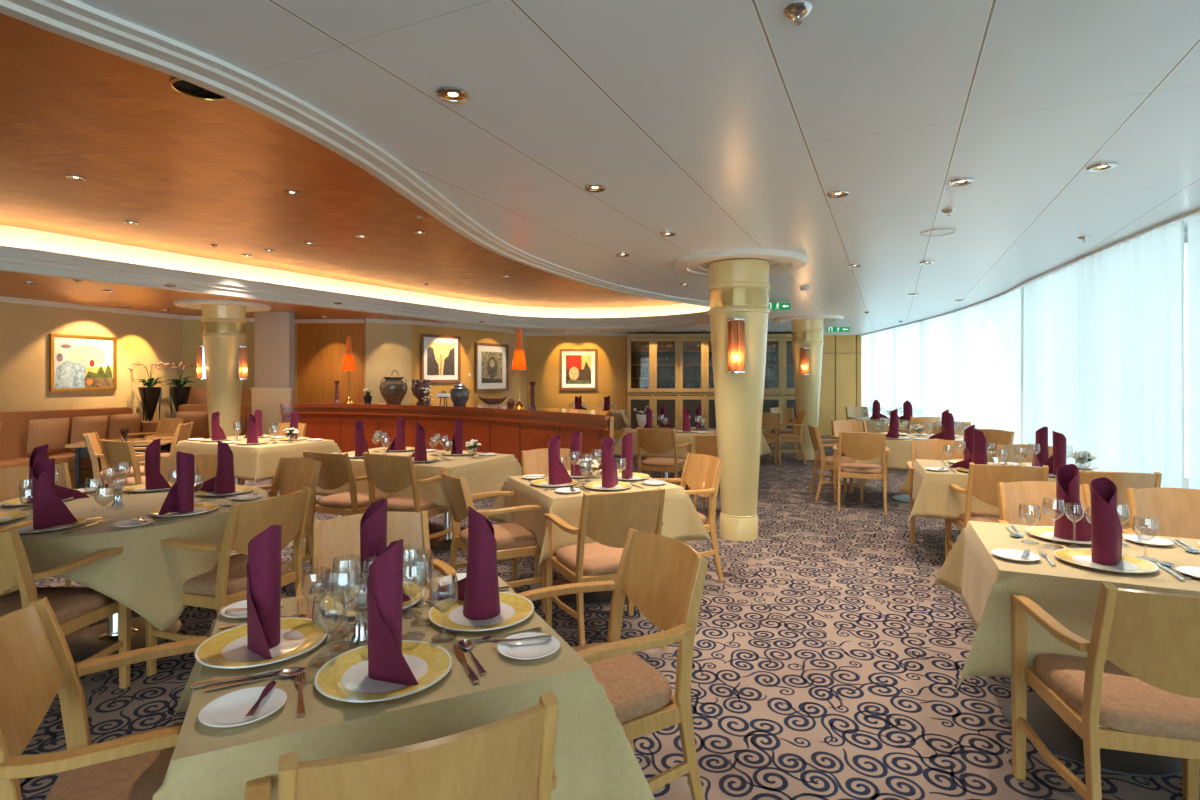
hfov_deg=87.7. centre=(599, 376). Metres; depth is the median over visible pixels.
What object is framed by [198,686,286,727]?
plate
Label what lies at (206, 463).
armchair
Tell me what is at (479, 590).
napkin
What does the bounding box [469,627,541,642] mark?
fork
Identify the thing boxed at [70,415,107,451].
cushion
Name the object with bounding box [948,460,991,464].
charger plate
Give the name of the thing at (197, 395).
trim
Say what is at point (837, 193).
recessed light
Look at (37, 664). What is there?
armchair
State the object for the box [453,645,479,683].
knife
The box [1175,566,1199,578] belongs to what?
plate
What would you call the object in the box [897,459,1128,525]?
tablecloth
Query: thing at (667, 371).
wine bottle
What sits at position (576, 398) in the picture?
napkin
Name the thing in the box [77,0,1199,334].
ceiling
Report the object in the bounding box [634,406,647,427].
flower pot
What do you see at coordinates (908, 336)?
sheer curtain
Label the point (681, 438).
tablecloth
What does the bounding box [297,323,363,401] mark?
wall panel
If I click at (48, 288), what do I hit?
ceiling
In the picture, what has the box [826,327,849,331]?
exit sign
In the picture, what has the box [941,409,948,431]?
napkin
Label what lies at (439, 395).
easel
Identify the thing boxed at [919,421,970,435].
armchair
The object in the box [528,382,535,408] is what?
candlestick
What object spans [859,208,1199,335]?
trim
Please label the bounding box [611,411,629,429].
tablecloth
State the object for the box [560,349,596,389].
framed picture
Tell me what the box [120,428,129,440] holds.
flower vase
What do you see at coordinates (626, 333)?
wall
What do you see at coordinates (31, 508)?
water goblet
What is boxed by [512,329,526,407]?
lamp
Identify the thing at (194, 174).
ceiling
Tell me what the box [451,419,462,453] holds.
napkin
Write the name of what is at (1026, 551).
butter knife
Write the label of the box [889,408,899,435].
napkin
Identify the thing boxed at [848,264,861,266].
recessed light
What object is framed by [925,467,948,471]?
plate
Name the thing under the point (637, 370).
wine bottle
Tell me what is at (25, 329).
wall
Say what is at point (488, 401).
bowl
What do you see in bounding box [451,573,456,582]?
butter knife
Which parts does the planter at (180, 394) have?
leg, pot, leg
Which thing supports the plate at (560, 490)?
on the tablecloth at (681, 520)
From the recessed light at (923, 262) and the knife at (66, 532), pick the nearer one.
the knife at (66, 532)
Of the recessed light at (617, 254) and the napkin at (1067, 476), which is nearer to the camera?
the napkin at (1067, 476)
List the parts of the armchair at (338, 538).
armrest, leg, backrest, leg, armrest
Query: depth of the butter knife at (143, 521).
3.04 m
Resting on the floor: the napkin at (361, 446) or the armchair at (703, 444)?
the armchair at (703, 444)
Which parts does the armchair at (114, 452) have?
leg, backrest, seat, leg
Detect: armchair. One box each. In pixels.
[0,463,71,595]
[0,527,130,687]
[0,597,209,799]
[82,432,146,488]
[100,439,144,487]
[119,418,183,452]
[131,422,193,466]
[145,487,311,675]
[160,454,217,482]
[230,457,321,584]
[242,422,306,484]
[244,691,558,799]
[296,511,456,596]
[302,450,384,556]
[363,452,457,552]
[440,467,544,612]
[518,529,707,799]
[519,448,570,576]
[544,487,666,648]
[636,427,691,497]
[654,453,723,581]
[693,434,717,508]
[762,412,781,464]
[768,411,806,463]
[769,407,796,455]
[807,424,862,501]
[831,420,887,490]
[833,431,889,514]
[845,406,868,419]
[888,416,940,469]
[907,439,963,543]
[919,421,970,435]
[945,463,1048,559]
[975,428,1014,456]
[997,444,1052,462]
[997,481,1142,534]
[1011,582,1199,799]
[1079,470,1161,528]
[1126,488,1199,538]
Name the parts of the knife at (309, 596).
handle, blade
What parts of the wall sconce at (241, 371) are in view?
plate, lamp shade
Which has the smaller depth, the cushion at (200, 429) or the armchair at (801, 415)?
the cushion at (200, 429)
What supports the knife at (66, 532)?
on the tablecloth at (148, 577)
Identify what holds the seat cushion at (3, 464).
on the sofa at (15, 425)
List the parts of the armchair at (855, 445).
leg, armrest, leg, seat frame, seat, backrest, leg, leg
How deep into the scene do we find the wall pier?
9.95 m
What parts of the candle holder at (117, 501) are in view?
glass globe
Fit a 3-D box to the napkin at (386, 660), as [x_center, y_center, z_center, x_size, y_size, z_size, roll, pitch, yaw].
[-0.495,0.552,1.478,0.083,0.324,0.164,0,0,-37]
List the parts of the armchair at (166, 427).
armrest, leg, armrest, backrest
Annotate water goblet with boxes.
[19,482,32,510]
[94,486,113,521]
[102,468,118,495]
[301,568,330,624]
[312,593,345,664]
[408,551,433,601]
[429,576,458,638]
[1019,504,1040,543]
[1132,515,1158,560]
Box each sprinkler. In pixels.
[783,1,812,24]
[942,208,955,215]
[1077,236,1090,241]
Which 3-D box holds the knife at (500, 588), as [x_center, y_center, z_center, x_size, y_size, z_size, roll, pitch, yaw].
[-0.411,0.714,2.069,0.225,0.008,0.019,0,0,-26]
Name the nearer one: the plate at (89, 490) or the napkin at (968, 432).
the plate at (89, 490)
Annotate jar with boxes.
[449,381,470,405]
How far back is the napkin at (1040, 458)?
4.93 m
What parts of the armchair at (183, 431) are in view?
armrest, seat, armrest, leg, backrest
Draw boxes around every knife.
[62,522,97,533]
[132,518,147,522]
[190,667,297,689]
[225,607,283,612]
[228,493,258,496]
[245,680,275,718]
[306,594,311,618]
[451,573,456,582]
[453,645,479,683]
[491,635,550,642]
[499,586,508,590]
[1011,525,1023,537]
[1021,549,1029,558]
[1136,534,1142,542]
[1156,563,1185,580]
[1175,539,1199,552]
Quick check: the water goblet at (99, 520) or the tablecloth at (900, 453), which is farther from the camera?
the tablecloth at (900, 453)
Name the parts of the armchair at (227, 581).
leg, armrest, leg, seat, seat frame, backrest, leg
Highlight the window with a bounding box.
[1184,231,1187,246]
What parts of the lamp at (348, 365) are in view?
lamp shade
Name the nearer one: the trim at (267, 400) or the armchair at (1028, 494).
the armchair at (1028, 494)
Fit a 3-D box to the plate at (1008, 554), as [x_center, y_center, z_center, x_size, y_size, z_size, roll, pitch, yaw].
[1.651,0.712,2.483,0.166,0.015,0.166,0,0,0]
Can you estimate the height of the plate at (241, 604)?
0.015 m
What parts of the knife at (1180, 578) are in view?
blade, handle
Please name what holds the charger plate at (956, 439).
on the tablecloth at (900, 453)
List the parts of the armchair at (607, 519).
leg, armrest, leg, seat frame, seat, backrest, leg, leg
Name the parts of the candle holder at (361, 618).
glass globe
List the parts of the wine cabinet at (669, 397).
door, pane, glass door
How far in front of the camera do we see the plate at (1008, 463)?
5.12 m
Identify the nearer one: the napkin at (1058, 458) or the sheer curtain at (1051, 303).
the napkin at (1058, 458)
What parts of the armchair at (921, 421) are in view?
leg, backrest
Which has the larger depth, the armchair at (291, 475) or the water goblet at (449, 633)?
the armchair at (291, 475)
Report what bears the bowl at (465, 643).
on the spoon at (467, 644)
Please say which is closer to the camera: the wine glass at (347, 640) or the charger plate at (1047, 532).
the wine glass at (347, 640)
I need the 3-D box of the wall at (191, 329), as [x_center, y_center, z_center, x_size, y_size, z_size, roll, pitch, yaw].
[-6.341,0.195,11.086,1.794,2.530,0.240,0,0,-25]
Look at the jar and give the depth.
8.68 m
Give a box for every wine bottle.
[631,366,633,377]
[636,366,638,377]
[641,366,643,377]
[645,366,647,377]
[657,366,659,377]
[662,366,664,377]
[666,366,669,377]
[670,366,672,377]
[683,366,685,377]
[687,366,689,377]
[692,366,694,377]
[696,366,698,377]
[768,366,770,377]
[772,366,774,377]
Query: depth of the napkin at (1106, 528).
2.38 m
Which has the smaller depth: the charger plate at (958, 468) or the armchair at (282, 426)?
the charger plate at (958, 468)
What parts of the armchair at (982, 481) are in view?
leg, seat frame, armrest, leg, seat, backrest, leg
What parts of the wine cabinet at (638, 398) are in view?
door, pane, glass door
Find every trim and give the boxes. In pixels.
[0,0,709,328]
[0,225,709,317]
[0,296,296,322]
[187,387,295,404]
[250,388,293,435]
[296,318,625,335]
[835,335,835,420]
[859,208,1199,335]
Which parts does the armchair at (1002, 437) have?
armrest, leg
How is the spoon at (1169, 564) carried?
on the tablecloth at (1068, 592)
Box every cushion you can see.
[0,461,24,468]
[2,452,91,470]
[26,417,69,455]
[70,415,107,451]
[108,413,141,438]
[177,411,208,438]
[239,411,244,435]
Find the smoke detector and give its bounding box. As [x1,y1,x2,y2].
[800,286,809,290]
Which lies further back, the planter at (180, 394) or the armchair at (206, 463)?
the planter at (180, 394)
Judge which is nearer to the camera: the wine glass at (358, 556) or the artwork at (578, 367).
the wine glass at (358, 556)
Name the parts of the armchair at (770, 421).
seat, backrest, seat frame, leg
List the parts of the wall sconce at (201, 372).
lamp shade, plate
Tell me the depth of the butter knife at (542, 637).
1.67 m
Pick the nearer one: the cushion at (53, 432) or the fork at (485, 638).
the fork at (485, 638)
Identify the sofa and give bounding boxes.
[0,407,161,488]
[179,404,251,434]
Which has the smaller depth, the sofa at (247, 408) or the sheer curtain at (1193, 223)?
the sheer curtain at (1193, 223)
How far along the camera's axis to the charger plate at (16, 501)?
3.54 m
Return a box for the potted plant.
[363,389,371,402]
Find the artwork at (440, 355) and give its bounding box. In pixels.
[427,342,454,374]
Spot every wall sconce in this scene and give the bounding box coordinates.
[196,346,205,379]
[236,346,247,379]
[727,318,745,372]
[800,348,808,374]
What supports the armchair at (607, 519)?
on the floor
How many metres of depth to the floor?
3.12 m
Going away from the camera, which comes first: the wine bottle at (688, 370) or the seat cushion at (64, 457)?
the seat cushion at (64, 457)
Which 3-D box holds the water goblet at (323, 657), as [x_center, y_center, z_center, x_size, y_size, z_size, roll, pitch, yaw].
[-0.685,0.636,1.580,0.079,0.165,0.079,0,0,-32]
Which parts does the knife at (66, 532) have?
handle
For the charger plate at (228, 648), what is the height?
0.017 m
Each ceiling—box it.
[0,13,680,307]
[0,271,445,323]
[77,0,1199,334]
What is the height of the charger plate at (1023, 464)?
0.017 m
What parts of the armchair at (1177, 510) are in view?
leg, armrest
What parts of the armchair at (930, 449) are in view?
armrest, leg, leg, backrest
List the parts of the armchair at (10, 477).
leg, backrest, leg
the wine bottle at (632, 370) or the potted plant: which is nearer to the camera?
the potted plant
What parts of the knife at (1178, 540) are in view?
handle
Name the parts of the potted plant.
pot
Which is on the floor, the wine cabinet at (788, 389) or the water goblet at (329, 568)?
the wine cabinet at (788, 389)
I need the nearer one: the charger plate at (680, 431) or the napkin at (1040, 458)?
the napkin at (1040, 458)
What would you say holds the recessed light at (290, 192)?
in the ceiling at (194, 174)
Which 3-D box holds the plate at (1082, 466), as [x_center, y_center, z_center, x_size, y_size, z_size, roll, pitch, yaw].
[3.804,0.712,4.904,0.166,0.015,0.166,0,0,0]
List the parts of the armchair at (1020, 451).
leg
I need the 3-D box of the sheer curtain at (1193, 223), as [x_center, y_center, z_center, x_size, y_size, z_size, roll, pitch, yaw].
[3.615,0.212,3.296,0.064,2.465,1.602,0,0,14]
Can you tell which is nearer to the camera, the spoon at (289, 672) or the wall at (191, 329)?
the spoon at (289, 672)
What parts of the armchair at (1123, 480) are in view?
seat, leg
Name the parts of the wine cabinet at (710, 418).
glass door, door, pane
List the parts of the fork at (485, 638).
handle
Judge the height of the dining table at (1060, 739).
0.735 m
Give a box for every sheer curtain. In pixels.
[861,334,870,416]
[871,328,895,417]
[896,323,920,416]
[920,313,954,420]
[955,303,986,428]
[986,286,1023,462]
[1023,263,1078,464]
[1077,219,1184,487]
[1188,216,1199,489]
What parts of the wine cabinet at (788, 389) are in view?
door, glass door, pane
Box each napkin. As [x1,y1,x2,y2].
[27,444,88,502]
[32,458,76,528]
[145,438,170,489]
[158,451,194,513]
[194,441,235,493]
[211,412,226,440]
[243,410,262,438]
[246,413,258,443]
[246,525,281,658]
[290,411,297,439]
[354,420,368,456]
[360,499,410,602]
[367,539,418,685]
[385,417,405,452]
[412,422,426,460]
[428,506,499,619]
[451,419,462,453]
[548,435,572,484]
[570,430,592,475]
[575,396,578,408]
[579,396,586,409]
[601,436,617,487]
[602,396,608,410]
[621,432,632,478]
[644,406,651,427]
[659,405,673,427]
[682,407,690,431]
[696,405,705,428]
[870,401,879,419]
[872,399,887,417]
[885,410,898,437]
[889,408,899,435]
[899,401,912,419]
[903,400,907,414]
[928,412,954,439]
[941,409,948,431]
[948,429,987,468]
[964,425,974,459]
[1032,426,1048,466]
[1045,431,1066,474]
[1054,464,1122,540]
[1090,477,1121,565]
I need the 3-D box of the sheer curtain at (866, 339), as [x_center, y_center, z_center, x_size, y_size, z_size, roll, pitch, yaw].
[6.520,0.212,15.425,0.066,2.465,1.603,0,0,9]
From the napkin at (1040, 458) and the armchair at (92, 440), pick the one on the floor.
the armchair at (92, 440)
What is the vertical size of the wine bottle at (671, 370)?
0.290 m
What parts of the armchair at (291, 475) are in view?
armrest, leg, backrest, leg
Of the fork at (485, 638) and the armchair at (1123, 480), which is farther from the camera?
the armchair at (1123, 480)
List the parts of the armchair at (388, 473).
leg, backrest, seat, leg, seat frame, armrest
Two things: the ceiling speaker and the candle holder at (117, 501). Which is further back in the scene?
the ceiling speaker
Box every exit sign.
[769,299,790,310]
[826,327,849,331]
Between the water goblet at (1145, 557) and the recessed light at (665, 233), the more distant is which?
the recessed light at (665, 233)
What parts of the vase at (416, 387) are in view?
rim knob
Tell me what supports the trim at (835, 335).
attached to the wall at (848, 347)
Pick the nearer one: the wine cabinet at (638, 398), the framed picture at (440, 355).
the framed picture at (440, 355)
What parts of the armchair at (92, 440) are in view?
backrest, leg, leg, seat frame, armrest, seat, armrest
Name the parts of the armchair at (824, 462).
backrest, leg, leg, seat frame, armrest, armrest, seat, leg, leg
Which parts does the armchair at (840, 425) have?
leg, leg, backrest, leg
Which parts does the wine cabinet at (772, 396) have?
pane, door, glass door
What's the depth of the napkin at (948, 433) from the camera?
7.04 m
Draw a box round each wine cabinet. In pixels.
[626,334,652,430]
[653,334,678,426]
[679,334,704,426]
[705,334,715,428]
[762,334,782,433]
[782,334,796,428]
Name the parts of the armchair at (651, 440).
leg, leg, backrest, seat frame, seat, leg, armrest, leg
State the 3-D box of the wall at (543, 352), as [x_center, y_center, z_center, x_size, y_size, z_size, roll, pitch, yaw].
[-0.565,0.195,14.960,2.370,2.530,0.120,0,0,0]
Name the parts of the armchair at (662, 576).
armrest, seat, leg, armrest, seat frame, backrest, leg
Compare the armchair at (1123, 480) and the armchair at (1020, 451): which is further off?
the armchair at (1020, 451)
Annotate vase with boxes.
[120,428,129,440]
[411,379,430,404]
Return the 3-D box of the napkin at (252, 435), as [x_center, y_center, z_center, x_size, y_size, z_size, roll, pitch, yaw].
[-3.766,0.552,6.796,0.113,0.324,0.279,0,0,-21]
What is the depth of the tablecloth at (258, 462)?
6.57 m
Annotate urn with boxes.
[379,370,407,403]
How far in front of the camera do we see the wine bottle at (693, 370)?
14.62 m
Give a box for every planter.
[128,361,173,420]
[158,362,195,417]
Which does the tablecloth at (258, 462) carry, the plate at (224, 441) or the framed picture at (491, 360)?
the plate at (224, 441)
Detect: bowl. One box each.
[279,667,305,675]
[283,428,298,442]
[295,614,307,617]
[458,639,472,648]
[465,439,480,457]
[478,396,507,406]
[576,458,599,481]
[911,424,923,437]
[1070,450,1096,469]
[1160,561,1174,565]
[1184,548,1197,552]
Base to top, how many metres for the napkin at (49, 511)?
0.324 m
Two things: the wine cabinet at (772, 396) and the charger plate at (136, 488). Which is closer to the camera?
the charger plate at (136, 488)
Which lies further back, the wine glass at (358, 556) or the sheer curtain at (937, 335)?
the sheer curtain at (937, 335)
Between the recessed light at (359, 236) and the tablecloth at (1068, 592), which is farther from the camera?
the recessed light at (359, 236)
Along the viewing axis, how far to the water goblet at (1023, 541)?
2.71 m
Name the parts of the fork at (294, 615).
handle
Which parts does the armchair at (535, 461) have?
leg, leg, backrest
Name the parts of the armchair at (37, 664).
leg, backrest, leg, armrest, seat, armrest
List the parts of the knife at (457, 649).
blade, handle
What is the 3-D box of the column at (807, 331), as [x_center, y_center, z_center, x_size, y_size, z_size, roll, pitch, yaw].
[3.700,0.205,11.150,1.198,2.510,1.198,0,0,42]
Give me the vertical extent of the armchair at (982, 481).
0.873 m
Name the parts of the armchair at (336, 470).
leg, backrest, seat frame, leg, seat, armrest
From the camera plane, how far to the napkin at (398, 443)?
6.07 m
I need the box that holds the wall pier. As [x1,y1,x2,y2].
[255,312,293,401]
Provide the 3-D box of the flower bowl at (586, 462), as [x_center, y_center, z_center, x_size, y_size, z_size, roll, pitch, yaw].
[-0.085,0.637,4.303,0.164,0.164,0.141,0,0,2]
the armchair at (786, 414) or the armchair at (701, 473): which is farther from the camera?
the armchair at (786, 414)
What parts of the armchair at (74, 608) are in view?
backrest, leg, leg, seat, armrest, seat frame, leg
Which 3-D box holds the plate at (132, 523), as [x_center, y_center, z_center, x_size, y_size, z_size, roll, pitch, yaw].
[-2.261,0.712,3.026,0.166,0.015,0.166,0,0,0]
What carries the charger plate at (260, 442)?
on the tablecloth at (258, 462)
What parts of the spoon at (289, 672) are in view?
handle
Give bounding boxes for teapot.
[507,399,516,407]
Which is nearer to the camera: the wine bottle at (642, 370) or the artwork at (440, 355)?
the artwork at (440, 355)
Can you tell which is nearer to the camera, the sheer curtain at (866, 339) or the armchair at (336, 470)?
the armchair at (336, 470)
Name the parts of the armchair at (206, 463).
leg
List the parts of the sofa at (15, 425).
arm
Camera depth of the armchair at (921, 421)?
9.29 m
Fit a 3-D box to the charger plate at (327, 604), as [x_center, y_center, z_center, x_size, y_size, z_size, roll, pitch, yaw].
[-0.722,0.711,1.998,0.314,0.017,0.314,0,0,0]
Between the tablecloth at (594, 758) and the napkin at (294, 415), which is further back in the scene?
the napkin at (294, 415)
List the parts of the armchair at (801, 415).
leg, leg, seat, seat frame, armrest, leg, backrest, leg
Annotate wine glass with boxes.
[84,477,103,519]
[323,568,348,635]
[330,567,361,649]
[332,556,360,627]
[402,544,423,614]
[403,561,426,634]
[410,559,432,620]
[1042,498,1064,548]
[1065,502,1083,548]
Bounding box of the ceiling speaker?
[920,228,955,236]
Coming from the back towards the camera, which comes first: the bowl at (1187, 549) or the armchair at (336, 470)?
the armchair at (336, 470)
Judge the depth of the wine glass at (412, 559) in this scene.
1.83 m
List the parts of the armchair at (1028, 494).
leg, armrest, backrest, leg, armrest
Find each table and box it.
[65,438,172,488]
[65,613,181,661]
[235,478,280,495]
[430,511,459,550]
[552,575,626,604]
[662,472,719,491]
[893,495,909,502]
[1002,692,1181,777]
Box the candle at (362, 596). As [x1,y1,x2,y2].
[357,591,366,603]
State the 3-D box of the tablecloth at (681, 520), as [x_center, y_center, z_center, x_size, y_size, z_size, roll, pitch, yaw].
[-0.060,0.906,4.300,1.199,0.372,1.199,0,0,-25]
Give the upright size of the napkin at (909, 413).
0.324 m
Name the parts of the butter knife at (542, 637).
blade, handle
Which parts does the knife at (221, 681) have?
handle, blade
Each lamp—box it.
[342,337,354,402]
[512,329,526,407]
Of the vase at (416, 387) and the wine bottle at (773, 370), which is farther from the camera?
the wine bottle at (773, 370)
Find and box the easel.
[436,391,449,404]
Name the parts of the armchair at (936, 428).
leg, backrest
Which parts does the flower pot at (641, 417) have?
pot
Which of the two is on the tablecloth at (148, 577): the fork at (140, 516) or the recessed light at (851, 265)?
the fork at (140, 516)
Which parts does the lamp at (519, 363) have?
lamp shade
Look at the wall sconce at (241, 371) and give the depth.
8.88 m
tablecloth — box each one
[0,483,269,631]
[152,576,654,799]
[168,435,341,485]
[316,447,521,510]
[487,469,714,568]
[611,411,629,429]
[614,427,772,459]
[855,434,994,469]
[857,417,912,433]
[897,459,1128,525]
[930,521,1199,690]
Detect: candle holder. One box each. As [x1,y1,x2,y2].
[108,474,126,505]
[346,576,367,641]
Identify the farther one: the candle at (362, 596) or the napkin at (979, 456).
the napkin at (979, 456)
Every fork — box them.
[136,516,167,521]
[219,613,298,628]
[295,671,305,716]
[424,580,434,594]
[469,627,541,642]
[1038,550,1056,565]
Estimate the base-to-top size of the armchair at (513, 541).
0.873 m
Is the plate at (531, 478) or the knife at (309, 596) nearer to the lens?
the knife at (309, 596)
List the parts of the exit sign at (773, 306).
panel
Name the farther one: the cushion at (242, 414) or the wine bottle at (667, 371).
the wine bottle at (667, 371)
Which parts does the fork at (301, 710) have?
handle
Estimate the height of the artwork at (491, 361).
0.660 m
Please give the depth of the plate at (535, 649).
1.65 m
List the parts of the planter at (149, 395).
leg, pot, leg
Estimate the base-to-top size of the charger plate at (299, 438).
0.017 m
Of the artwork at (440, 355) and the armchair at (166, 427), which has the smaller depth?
the armchair at (166, 427)
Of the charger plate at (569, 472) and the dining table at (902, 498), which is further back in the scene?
the dining table at (902, 498)
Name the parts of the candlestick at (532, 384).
twisted stem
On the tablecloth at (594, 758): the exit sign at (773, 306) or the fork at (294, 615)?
the fork at (294, 615)
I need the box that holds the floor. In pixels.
[18,435,1199,799]
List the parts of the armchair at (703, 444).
leg, leg, backrest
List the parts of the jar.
lid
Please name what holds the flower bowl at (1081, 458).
on the tablecloth at (932, 495)
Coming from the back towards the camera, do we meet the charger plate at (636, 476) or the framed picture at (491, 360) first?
the framed picture at (491, 360)
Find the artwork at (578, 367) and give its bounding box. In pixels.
[566,355,590,383]
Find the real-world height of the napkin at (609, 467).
0.324 m
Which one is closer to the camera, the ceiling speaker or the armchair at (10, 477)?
the armchair at (10, 477)
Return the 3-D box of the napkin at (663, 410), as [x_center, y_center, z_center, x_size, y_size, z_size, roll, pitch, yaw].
[0.932,0.552,8.765,0.113,0.324,0.279,0,0,-26]
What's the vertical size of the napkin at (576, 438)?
0.324 m
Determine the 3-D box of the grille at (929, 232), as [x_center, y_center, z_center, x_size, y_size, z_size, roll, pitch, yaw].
[2.448,-1.047,4.526,0.200,0.002,0.200,0,0,0]
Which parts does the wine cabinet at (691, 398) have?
door, pane, glass door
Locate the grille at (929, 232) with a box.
[923,230,953,235]
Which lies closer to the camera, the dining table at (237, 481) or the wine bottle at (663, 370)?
the dining table at (237, 481)
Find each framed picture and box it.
[49,334,116,390]
[420,334,460,382]
[475,342,508,391]
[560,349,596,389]
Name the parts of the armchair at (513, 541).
leg, backrest, leg, armrest, seat, seat frame, armrest, leg, leg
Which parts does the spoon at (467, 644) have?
handle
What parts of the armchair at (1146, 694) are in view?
leg, armrest, leg, seat frame, seat, backrest, leg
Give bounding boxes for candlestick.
[333,381,339,402]
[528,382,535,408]
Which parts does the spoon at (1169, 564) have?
handle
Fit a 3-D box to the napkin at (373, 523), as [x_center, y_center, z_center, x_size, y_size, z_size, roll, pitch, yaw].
[-0.686,0.552,1.981,0.164,0.324,0.083,0,0,24]
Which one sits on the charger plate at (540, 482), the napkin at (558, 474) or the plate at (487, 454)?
the napkin at (558, 474)
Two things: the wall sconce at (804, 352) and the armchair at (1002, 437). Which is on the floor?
the armchair at (1002, 437)
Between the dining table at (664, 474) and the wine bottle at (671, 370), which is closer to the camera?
the dining table at (664, 474)
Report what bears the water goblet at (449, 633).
on the tablecloth at (594, 758)
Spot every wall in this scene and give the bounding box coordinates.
[0,302,181,421]
[182,319,296,401]
[364,319,410,402]
[411,324,502,405]
[503,332,526,406]
[527,336,625,437]
[626,333,791,334]
[818,335,860,434]
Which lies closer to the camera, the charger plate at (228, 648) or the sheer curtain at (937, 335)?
the charger plate at (228, 648)
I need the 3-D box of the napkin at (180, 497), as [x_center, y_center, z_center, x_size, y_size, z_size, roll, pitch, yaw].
[-2.234,0.552,3.295,0.164,0.324,0.083,0,0,-37]
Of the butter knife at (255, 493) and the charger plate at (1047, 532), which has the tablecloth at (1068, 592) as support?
the charger plate at (1047, 532)
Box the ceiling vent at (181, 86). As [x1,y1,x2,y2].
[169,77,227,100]
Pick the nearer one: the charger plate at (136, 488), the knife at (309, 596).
the knife at (309, 596)
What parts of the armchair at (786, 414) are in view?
backrest, seat, leg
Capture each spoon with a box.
[205,667,305,691]
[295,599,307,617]
[458,639,486,674]
[1006,527,1019,536]
[1160,561,1190,578]
[1170,540,1197,552]
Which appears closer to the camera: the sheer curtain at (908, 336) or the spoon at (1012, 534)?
the spoon at (1012, 534)
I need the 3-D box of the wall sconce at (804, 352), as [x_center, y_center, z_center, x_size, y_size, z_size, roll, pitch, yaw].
[3.568,-0.270,10.902,0.156,0.472,0.118,0,0,28]
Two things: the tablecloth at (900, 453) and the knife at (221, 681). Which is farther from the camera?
the tablecloth at (900, 453)
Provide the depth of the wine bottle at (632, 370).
14.67 m
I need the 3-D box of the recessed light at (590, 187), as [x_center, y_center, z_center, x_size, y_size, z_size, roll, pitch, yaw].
[-0.028,-1.044,3.454,0.120,0.014,0.120,0,0,0]
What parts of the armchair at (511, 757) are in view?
armrest, leg, leg, armrest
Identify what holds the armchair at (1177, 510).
on the floor
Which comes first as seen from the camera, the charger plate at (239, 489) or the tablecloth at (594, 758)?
the tablecloth at (594, 758)
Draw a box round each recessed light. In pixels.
[23,282,36,284]
[65,174,85,180]
[123,220,138,224]
[284,190,299,195]
[303,242,314,244]
[356,235,367,237]
[414,231,425,233]
[436,86,468,103]
[584,184,605,191]
[616,253,629,256]
[660,231,675,235]
[827,190,848,197]
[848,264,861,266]
[920,261,933,263]
[948,177,973,186]
[1087,162,1117,171]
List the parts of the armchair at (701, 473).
armrest, leg, armrest, seat, backrest, seat frame, leg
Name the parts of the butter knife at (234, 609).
handle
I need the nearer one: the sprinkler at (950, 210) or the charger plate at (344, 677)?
the charger plate at (344, 677)
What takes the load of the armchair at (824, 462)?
on the floor
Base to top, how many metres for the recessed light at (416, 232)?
0.014 m
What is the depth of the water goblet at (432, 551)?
1.97 m
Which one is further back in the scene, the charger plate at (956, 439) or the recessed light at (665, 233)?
the charger plate at (956, 439)
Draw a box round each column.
[174,299,271,437]
[673,249,807,540]
[773,315,842,459]
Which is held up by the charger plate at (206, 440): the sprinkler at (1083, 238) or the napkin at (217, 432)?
the napkin at (217, 432)
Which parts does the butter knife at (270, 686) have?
handle, blade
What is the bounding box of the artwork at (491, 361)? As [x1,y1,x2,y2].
[482,352,501,382]
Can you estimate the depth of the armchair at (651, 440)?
7.25 m
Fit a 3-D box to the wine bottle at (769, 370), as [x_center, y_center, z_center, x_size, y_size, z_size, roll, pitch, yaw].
[3.992,-0.120,14.747,0.076,0.290,0.074,0,0,-36]
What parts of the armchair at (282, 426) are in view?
leg, backrest, leg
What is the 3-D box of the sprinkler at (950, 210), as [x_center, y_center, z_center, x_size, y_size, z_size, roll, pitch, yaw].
[2.194,-1.031,3.930,0.084,0.042,0.084,0,0,0]
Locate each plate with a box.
[0,511,27,522]
[0,517,86,532]
[2,497,72,505]
[77,488,99,493]
[112,519,153,527]
[123,482,174,491]
[149,503,219,516]
[188,438,204,440]
[194,617,328,667]
[195,486,253,495]
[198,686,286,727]
[199,438,230,441]
[220,600,281,618]
[223,441,239,442]
[231,494,262,500]
[235,441,267,444]
[279,437,308,440]
[314,640,451,701]
[320,581,424,615]
[348,453,376,457]
[384,447,414,451]
[412,457,438,462]
[428,592,533,630]
[438,573,466,585]
[441,450,475,455]
[479,453,496,455]
[497,632,559,659]
[522,474,544,479]
[531,478,577,486]
[555,488,580,493]
[567,470,597,477]
[584,481,631,489]
[618,473,648,479]
[642,480,665,485]
[675,430,697,432]
[885,436,909,438]
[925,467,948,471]
[934,438,963,440]
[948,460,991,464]
[956,467,968,471]
[991,549,1040,561]
[998,462,1021,464]
[1018,463,1031,465]
[1026,526,1090,543]
[1054,548,1158,572]
[1077,465,1097,469]
[1123,535,1173,545]
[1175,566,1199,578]
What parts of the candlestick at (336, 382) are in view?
twisted stem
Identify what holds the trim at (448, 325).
attached to the wall at (543, 352)
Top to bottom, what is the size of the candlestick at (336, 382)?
0.340 m
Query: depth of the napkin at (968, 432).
5.13 m
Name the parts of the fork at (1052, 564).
handle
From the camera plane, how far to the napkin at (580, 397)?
13.13 m
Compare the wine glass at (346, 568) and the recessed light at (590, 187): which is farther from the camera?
the recessed light at (590, 187)
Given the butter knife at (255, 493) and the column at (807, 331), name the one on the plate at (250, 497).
the butter knife at (255, 493)

